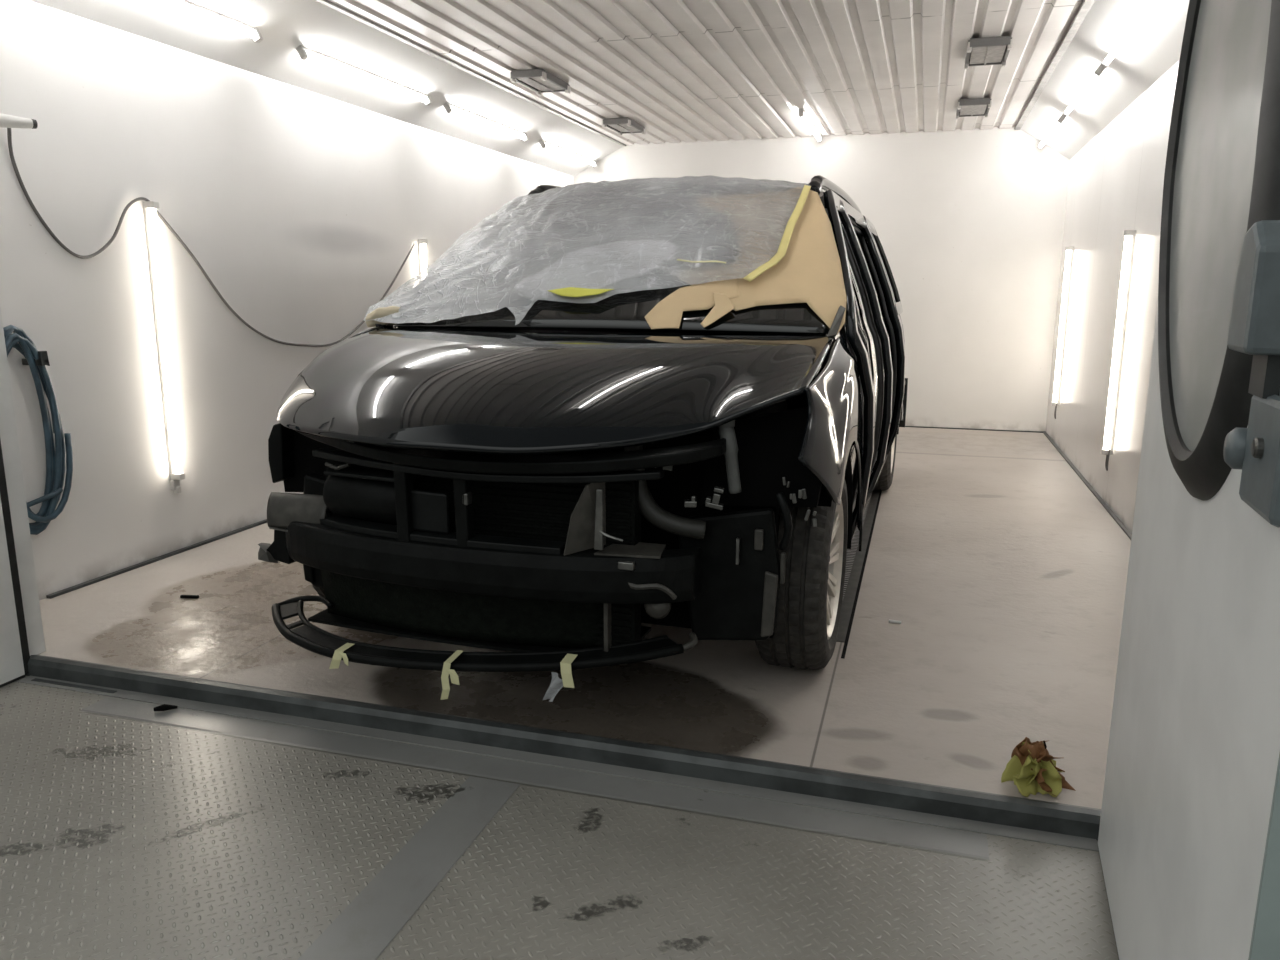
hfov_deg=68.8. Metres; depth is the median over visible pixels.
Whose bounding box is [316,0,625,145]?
trim
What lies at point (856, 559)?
drain grate
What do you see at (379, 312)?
tape
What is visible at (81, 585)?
baseboard
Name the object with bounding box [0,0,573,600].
wall
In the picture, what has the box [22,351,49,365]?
wall hook
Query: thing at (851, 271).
sheet
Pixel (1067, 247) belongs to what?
socket
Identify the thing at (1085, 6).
trim
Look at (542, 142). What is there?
socket
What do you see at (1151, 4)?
lamp
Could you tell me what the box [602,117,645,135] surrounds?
ceiling vent
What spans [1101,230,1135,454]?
lamp
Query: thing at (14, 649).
door
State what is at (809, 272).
paper
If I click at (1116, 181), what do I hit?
wall
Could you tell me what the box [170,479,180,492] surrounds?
cable box
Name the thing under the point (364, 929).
floor strip
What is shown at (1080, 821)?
threshold
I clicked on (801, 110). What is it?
socket
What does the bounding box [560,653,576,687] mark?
tape strip
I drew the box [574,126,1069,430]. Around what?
wall
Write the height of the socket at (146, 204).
0.030 m
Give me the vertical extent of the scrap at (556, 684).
0.085 m
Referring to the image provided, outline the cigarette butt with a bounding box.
[889,619,900,623]
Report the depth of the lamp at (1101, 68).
5.51 m
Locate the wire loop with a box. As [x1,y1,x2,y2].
[1105,450,1109,470]
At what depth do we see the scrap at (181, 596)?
3.75 m
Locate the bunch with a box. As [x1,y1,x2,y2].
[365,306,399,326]
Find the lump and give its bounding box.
[154,704,177,710]
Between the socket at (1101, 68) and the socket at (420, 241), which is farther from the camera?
the socket at (420, 241)
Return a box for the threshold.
[25,655,1100,840]
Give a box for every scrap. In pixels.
[180,595,198,598]
[542,672,562,701]
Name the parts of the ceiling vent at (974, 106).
grille panel, plate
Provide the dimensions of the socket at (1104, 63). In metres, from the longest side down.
0.060 x 0.034 x 0.030 m
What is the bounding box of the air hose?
[3,325,72,534]
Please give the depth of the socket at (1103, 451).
5.33 m
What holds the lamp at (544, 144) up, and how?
attached to the wall at (283, 25)
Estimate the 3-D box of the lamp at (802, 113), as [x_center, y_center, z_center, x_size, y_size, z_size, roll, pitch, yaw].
[1.389,-2.870,7.590,0.034,0.060,1.292,4,12,16]
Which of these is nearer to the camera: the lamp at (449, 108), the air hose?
the air hose
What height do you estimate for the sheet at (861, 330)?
1.230 m
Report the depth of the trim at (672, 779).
2.52 m
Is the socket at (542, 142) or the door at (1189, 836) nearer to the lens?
the door at (1189, 836)
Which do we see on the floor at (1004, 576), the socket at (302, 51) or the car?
the car
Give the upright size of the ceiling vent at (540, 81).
0.062 m
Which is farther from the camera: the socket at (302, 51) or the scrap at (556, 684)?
the socket at (302, 51)
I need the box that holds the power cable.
[7,128,414,346]
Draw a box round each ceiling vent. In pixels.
[510,69,569,95]
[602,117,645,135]
[956,98,991,118]
[964,36,1012,68]
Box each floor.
[0,676,1118,959]
[37,427,1130,808]
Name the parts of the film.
tape strip, tape strip, tape strip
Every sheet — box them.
[835,293,871,479]
[842,224,883,430]
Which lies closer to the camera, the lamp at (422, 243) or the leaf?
the leaf
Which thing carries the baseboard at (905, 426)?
attached to the wall at (968, 224)
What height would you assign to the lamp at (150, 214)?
1.242 m
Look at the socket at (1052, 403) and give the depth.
7.48 m
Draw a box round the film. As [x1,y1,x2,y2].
[364,175,822,324]
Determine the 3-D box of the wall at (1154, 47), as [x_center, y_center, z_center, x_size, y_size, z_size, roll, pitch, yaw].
[2.495,-2.234,4.699,0.557,0.388,6.495,4,12,16]
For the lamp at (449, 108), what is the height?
0.066 m
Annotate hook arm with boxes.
[0,113,37,128]
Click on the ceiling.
(682, 70)
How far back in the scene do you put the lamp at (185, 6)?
4.09 m
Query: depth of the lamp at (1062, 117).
6.96 m
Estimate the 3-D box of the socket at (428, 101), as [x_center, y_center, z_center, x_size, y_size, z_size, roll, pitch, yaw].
[-1.333,-2.377,5.847,0.034,0.060,0.030,-25,3,20]
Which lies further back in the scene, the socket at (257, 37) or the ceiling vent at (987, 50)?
the ceiling vent at (987, 50)
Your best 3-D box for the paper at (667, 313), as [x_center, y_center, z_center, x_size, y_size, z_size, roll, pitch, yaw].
[0.192,-0.615,3.245,0.362,0.175,0.144,-6,13,-29]
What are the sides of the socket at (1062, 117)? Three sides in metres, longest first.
0.060 x 0.034 x 0.030 m
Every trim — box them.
[0,307,45,655]
[17,676,1098,851]
[31,678,116,692]
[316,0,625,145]
[1015,0,1094,129]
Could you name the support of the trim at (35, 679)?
on the floor at (121, 838)
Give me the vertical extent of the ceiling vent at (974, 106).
0.062 m
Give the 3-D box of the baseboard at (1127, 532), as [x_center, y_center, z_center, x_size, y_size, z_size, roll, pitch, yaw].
[2.675,0.155,5.362,0.020,0.012,6.055,4,12,16]
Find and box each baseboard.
[46,519,266,598]
[905,426,1042,432]
[1043,431,1131,539]
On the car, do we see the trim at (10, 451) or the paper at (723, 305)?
the paper at (723, 305)
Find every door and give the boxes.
[0,440,29,687]
[1098,0,1279,959]
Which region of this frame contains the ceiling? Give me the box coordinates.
[328,0,1082,144]
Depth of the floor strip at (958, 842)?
2.47 m
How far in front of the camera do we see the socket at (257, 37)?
4.35 m
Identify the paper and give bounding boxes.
[645,278,739,328]
[682,186,846,335]
[701,292,734,327]
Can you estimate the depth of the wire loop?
5.34 m
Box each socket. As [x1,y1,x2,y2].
[143,201,158,208]
[170,473,184,479]
[253,27,262,42]
[296,45,308,59]
[418,239,427,243]
[425,94,431,105]
[443,102,452,113]
[539,140,546,148]
[799,108,803,116]
[1051,402,1059,405]
[1057,114,1066,123]
[1065,246,1073,249]
[1094,64,1105,76]
[1101,55,1112,66]
[1101,449,1112,454]
[1123,230,1135,235]
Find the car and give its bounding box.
[258,175,907,699]
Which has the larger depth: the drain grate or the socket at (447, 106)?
the socket at (447, 106)
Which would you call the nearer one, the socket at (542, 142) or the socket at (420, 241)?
the socket at (420, 241)
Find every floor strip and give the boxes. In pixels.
[80,697,988,859]
[297,776,519,959]
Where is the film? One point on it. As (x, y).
(533, 245)
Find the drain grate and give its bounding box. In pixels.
[836,490,881,657]
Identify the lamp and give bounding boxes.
[143,201,184,479]
[153,0,262,42]
[296,45,431,105]
[418,239,427,272]
[443,102,528,141]
[539,140,596,166]
[799,108,821,141]
[1038,114,1066,148]
[1051,246,1073,405]
[1063,64,1105,115]
[1101,0,1158,66]
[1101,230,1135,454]
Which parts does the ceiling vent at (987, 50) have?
grille panel, plate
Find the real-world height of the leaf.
0.124 m
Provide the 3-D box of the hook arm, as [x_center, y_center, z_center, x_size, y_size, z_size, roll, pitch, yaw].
[-2.352,-1.263,3.268,0.092,0.140,0.441,8,14,33]
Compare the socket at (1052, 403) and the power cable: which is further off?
the socket at (1052, 403)
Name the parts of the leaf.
blade, blade, blade, blade, blade, blade, blade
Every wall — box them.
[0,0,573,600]
[29,0,621,175]
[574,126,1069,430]
[1021,0,1189,159]
[1046,61,1178,533]
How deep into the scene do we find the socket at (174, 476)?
4.33 m
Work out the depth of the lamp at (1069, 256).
7.36 m
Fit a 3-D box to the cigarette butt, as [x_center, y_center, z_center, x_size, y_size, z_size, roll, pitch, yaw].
[0.953,0.530,3.496,0.044,0.012,0.012,5,12,23]
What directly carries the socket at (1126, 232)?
attached to the lamp at (1129, 235)
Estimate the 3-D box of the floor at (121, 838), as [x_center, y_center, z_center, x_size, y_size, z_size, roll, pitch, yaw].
[-0.758,1.278,0.356,9.500,0.100,4.746,4,12,16]
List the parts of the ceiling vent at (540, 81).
plate, grille panel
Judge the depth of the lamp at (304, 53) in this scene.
5.14 m
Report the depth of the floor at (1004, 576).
3.21 m
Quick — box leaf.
[1001,737,1075,796]
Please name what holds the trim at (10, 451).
attached to the wall
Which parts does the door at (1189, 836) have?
porthole pane, latch knob, latch arm, latch plate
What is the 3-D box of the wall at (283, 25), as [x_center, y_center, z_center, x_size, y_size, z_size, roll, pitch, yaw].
[-1.392,-2.477,5.842,0.648,0.388,6.495,4,12,16]
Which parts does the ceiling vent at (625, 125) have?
grille panel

